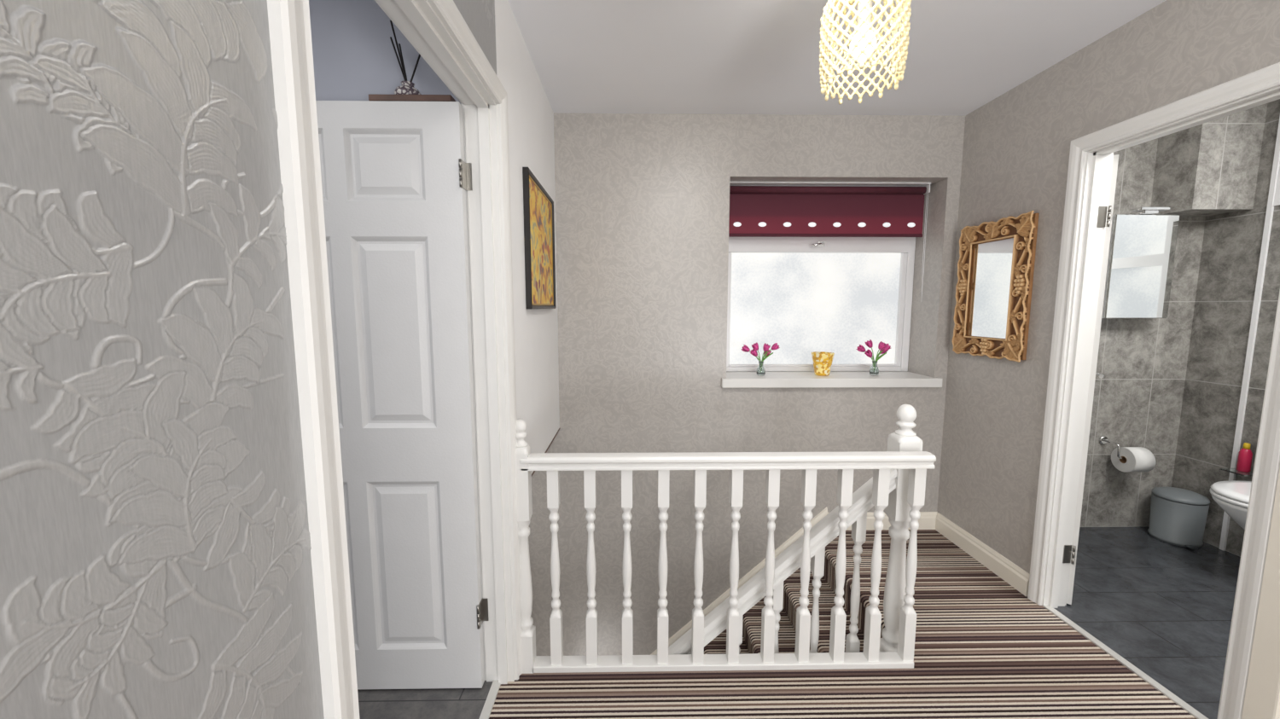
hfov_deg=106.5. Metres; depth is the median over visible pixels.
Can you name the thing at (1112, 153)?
trim
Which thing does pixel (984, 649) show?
floor
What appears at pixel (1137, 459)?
toilet roll
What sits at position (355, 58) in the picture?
wall
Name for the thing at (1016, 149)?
wall
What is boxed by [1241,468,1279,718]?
trim
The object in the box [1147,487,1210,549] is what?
pedal bin
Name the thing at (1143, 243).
mirror
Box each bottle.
[394,81,421,94]
[1236,442,1252,472]
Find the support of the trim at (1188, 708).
on the floor
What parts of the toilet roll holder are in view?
wall plate, arm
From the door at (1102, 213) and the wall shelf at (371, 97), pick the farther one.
the door at (1102, 213)
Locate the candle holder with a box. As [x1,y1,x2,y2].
[811,351,834,376]
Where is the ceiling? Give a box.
[507,0,1166,116]
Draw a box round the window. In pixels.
[721,237,942,388]
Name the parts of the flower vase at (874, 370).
flower, flower, flower, flower, flower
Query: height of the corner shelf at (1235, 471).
0.008 m
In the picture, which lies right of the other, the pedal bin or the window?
the pedal bin
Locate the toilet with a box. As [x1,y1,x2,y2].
[1209,480,1251,530]
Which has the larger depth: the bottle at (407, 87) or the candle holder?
the candle holder
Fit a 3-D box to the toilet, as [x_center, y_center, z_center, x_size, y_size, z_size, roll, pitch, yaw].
[3.028,0.706,2.270,0.471,0.798,0.384,0,6,-1]
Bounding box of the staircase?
[704,546,884,654]
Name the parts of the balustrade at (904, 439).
handrail, newel post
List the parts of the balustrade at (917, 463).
newel post, rail, handrail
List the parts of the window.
pane, handle, sill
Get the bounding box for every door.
[315,100,488,689]
[1062,154,1118,605]
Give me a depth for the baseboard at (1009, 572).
2.50 m
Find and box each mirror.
[951,210,1039,362]
[1101,206,1179,318]
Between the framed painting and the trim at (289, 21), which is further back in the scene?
the framed painting
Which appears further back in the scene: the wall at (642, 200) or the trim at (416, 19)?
the wall at (642, 200)
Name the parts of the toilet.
seat, bowl, lid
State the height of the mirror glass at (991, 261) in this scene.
0.491 m
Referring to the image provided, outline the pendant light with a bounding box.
[819,0,911,104]
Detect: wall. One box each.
[0,0,559,718]
[308,0,460,104]
[528,113,1205,656]
[936,0,1279,574]
[1171,98,1279,557]
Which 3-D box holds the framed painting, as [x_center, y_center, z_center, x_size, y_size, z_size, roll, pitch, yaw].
[-0.453,-0.513,2.205,0.024,0.555,0.610,0,6,-1]
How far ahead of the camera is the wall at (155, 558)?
0.43 m
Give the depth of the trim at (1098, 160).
2.03 m
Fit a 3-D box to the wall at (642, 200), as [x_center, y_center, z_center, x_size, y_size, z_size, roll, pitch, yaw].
[0.852,1.159,3.125,4.800,5.110,0.390,0,6,-1]
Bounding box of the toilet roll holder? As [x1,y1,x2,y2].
[1098,436,1125,459]
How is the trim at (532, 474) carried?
attached to the wall at (155, 558)
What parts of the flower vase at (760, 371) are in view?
flower, flower, flower, flower, flower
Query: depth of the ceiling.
2.00 m
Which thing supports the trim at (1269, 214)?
attached to the wall at (1231, 242)
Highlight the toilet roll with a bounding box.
[1111,447,1155,472]
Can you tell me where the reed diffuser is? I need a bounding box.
[389,20,421,94]
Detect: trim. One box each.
[267,0,522,718]
[377,0,514,684]
[478,680,500,718]
[531,427,560,477]
[1027,62,1279,718]
[1041,86,1279,608]
[1042,605,1208,718]
[1064,152,1113,605]
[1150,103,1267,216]
[1219,116,1279,551]
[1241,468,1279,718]
[1273,157,1279,206]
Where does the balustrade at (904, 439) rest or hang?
on the staircase
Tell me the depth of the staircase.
2.59 m
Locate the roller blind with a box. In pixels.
[728,181,930,296]
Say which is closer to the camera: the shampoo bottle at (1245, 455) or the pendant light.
the pendant light
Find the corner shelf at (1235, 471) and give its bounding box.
[1219,468,1253,477]
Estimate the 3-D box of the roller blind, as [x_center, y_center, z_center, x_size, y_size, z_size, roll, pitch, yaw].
[1.118,-0.697,2.872,1.223,0.698,0.075,0,6,-1]
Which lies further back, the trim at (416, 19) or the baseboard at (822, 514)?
the baseboard at (822, 514)
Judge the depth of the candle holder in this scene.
2.88 m
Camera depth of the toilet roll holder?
2.85 m
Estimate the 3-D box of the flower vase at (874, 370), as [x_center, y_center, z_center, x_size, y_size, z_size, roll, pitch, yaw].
[1.427,-0.013,2.922,0.210,0.217,0.078,-1,6,-7]
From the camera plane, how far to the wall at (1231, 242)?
2.65 m
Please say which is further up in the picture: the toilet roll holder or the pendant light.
the pendant light
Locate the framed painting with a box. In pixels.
[522,167,555,309]
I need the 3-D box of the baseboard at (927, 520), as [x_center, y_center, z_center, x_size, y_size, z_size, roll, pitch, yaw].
[1.466,0.984,2.910,0.700,0.105,0.018,0,6,-1]
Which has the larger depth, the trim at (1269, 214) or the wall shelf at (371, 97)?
the trim at (1269, 214)
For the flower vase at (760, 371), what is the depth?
2.90 m
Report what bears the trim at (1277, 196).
attached to the wall at (1231, 242)
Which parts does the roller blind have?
pull cord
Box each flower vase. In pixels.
[740,342,779,376]
[855,339,890,375]
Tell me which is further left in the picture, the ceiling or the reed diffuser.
the reed diffuser
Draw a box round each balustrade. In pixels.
[515,418,936,674]
[668,404,922,654]
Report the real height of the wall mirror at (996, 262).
0.705 m
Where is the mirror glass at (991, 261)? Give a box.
[968,238,1013,338]
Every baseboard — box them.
[650,506,827,655]
[827,512,937,530]
[935,512,1029,596]
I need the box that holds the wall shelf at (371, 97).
[368,94,455,101]
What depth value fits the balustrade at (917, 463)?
1.75 m
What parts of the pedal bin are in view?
lid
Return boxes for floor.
[357,526,1240,718]
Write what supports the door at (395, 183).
in the wall at (155, 558)
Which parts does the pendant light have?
bulb, cord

